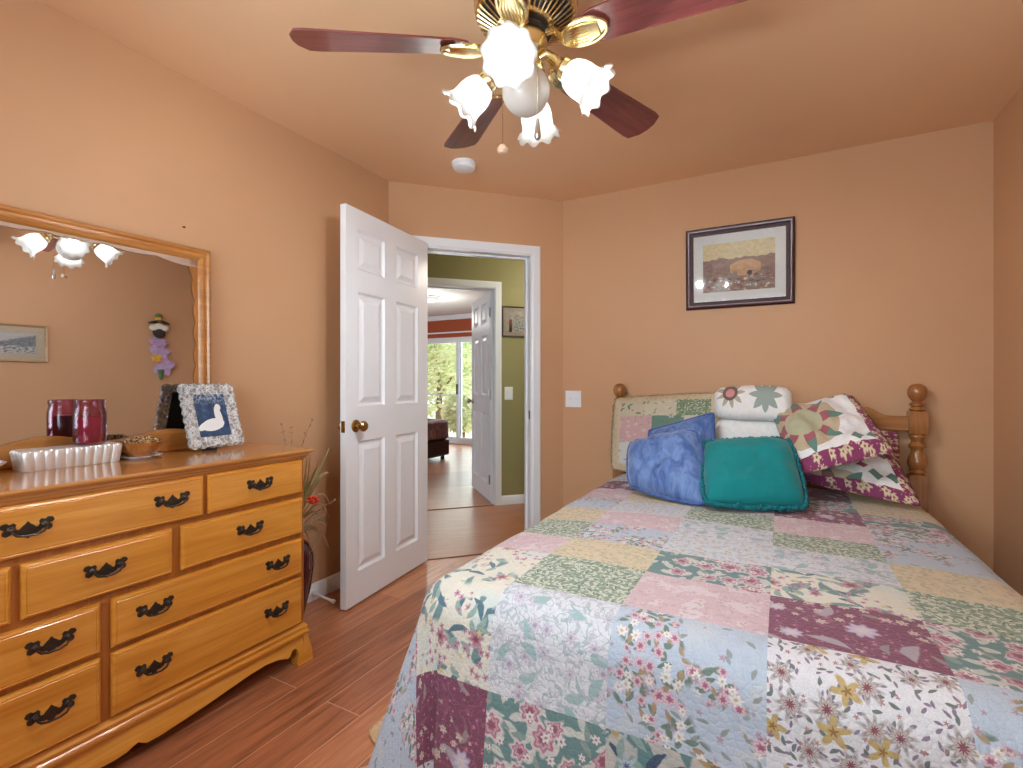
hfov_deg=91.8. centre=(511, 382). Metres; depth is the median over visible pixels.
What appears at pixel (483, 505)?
threshold
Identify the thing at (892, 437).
sham
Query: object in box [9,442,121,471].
dish
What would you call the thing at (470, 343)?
leafy tree
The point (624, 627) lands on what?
patchwork quilt
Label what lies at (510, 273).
wall
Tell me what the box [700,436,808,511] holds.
cushion
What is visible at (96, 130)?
wall
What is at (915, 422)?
bed
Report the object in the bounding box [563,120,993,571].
wall
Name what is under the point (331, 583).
baseboard
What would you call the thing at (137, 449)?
wooden bowl
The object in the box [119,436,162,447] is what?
potpourri
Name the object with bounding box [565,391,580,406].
light switch
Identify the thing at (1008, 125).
wall
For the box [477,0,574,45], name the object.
motor housing
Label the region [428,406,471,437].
ground
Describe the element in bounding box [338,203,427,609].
door
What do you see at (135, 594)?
dresser
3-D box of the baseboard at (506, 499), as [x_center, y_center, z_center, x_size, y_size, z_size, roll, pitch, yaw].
[0.570,1.105,4.861,1.392,0.085,0.014,0,0,-17]
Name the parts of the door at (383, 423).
latch plate, knob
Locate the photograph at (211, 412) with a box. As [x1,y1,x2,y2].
[191,394,231,436]
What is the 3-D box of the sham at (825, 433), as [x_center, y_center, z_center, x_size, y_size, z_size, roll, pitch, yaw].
[1.505,0.233,2.366,0.386,0.360,0.421,0,0,16]
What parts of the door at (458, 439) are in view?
sliding panel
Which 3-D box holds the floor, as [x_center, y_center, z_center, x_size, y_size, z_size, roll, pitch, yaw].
[-1.242,1.178,4.831,11.200,0.060,9.100,0,0,29]
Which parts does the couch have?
armrest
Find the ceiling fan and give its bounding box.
[289,0,746,154]
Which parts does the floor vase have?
flower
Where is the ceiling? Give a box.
[38,0,1022,315]
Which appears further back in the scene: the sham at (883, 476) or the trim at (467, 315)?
the trim at (467, 315)
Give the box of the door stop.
[310,590,335,603]
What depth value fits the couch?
7.27 m
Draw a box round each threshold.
[428,553,482,559]
[431,505,492,509]
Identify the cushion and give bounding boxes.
[626,430,705,505]
[647,412,714,442]
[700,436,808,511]
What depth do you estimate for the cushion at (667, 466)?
2.34 m
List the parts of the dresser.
drawer, handle, drawer, handle, drawer, handle, drawer, drawer, handle, handle, handle, moulding, handle, drawer, drawer, drawer, handle, drawer, handle, handle, handle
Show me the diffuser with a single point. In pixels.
(430, 299)
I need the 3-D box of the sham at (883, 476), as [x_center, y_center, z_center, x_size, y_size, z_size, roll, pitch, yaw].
[1.609,0.388,2.367,0.485,0.281,0.316,0,0,29]
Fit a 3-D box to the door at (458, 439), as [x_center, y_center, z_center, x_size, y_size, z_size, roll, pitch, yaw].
[-0.989,0.148,9.305,1.830,2.000,0.118,0,0,29]
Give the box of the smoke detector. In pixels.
[452,158,475,173]
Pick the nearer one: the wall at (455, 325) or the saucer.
the saucer
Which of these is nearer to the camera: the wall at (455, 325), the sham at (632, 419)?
the sham at (632, 419)
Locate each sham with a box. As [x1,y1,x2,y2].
[610,393,720,471]
[774,393,893,472]
[804,452,920,505]
[880,430,899,460]
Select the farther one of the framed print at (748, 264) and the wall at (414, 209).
the wall at (414, 209)
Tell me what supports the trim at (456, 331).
attached to the wall at (455, 325)
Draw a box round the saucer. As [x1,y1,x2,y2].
[120,452,162,458]
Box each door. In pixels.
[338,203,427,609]
[428,336,471,444]
[467,292,489,500]
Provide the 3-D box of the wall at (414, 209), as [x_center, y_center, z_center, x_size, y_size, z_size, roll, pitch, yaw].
[-0.217,-0.064,3.340,1.193,2.424,0.058,0,0,-17]
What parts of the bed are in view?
post, headboard rail, headboard rail, post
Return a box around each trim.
[428,313,471,320]
[428,331,471,334]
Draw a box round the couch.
[428,418,448,458]
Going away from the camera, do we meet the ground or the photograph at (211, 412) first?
the photograph at (211, 412)
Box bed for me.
[613,383,928,512]
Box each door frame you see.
[412,235,539,530]
[428,277,501,505]
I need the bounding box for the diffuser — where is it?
[428,297,439,301]
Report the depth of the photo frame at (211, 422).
2.01 m
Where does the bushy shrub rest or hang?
on the ground
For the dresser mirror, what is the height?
0.832 m
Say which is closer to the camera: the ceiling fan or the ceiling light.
the ceiling fan
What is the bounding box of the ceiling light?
[428,295,440,301]
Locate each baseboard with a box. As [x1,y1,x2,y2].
[307,572,339,602]
[502,494,523,504]
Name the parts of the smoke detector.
mounting plate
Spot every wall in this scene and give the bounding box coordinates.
[0,0,388,582]
[389,181,562,520]
[428,253,523,495]
[428,318,471,338]
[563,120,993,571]
[994,85,1022,595]
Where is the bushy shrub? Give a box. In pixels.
[440,388,471,437]
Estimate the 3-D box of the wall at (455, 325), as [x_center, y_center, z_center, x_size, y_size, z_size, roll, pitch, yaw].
[-0.176,-0.064,8.884,8.200,2.424,0.120,0,0,29]
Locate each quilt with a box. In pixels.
[361,473,1022,767]
[714,385,791,438]
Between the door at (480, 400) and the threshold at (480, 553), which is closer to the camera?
the threshold at (480, 553)
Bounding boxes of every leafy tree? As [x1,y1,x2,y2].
[428,342,471,418]
[448,342,471,391]
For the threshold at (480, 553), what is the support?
on the floor
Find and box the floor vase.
[281,418,335,612]
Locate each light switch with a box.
[505,387,512,399]
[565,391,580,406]
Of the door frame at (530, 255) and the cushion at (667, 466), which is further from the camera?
the door frame at (530, 255)
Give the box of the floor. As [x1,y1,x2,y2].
[101,443,523,767]
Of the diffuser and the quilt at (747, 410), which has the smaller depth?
the quilt at (747, 410)
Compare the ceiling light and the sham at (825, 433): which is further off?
the ceiling light
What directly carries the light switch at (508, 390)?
attached to the wall at (510, 273)
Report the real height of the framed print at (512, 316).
0.285 m
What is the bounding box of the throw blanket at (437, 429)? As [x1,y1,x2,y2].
[428,419,448,439]
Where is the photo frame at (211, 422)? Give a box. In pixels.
[177,383,243,449]
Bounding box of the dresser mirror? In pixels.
[0,204,211,469]
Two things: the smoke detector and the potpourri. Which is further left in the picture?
the potpourri
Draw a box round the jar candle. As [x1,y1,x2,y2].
[72,399,106,445]
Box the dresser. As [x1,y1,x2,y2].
[0,442,313,767]
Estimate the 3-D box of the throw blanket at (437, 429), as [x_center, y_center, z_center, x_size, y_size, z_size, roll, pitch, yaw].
[-1.240,0.688,7.131,0.235,0.260,0.831,0,0,29]
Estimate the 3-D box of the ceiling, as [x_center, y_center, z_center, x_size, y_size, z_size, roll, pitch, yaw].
[-1.861,-1.301,4.940,10.008,0.050,8.700,0,0,29]
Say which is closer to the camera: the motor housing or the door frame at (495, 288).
the motor housing
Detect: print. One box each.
[502,306,523,336]
[686,216,794,310]
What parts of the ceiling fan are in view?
blade, lamp shade, blade, pull chain, pull knob, lamp shade, bulb, globe, pull chain, pull knob, lamp shade, light arm, lamp shade, bulb, blade, blade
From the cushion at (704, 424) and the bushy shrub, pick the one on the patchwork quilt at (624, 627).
the cushion at (704, 424)
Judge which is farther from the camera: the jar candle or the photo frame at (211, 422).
the photo frame at (211, 422)
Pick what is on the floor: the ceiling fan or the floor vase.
the floor vase
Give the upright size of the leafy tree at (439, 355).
3.280 m
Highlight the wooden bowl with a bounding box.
[117,440,163,456]
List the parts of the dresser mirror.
scrolled rail, frame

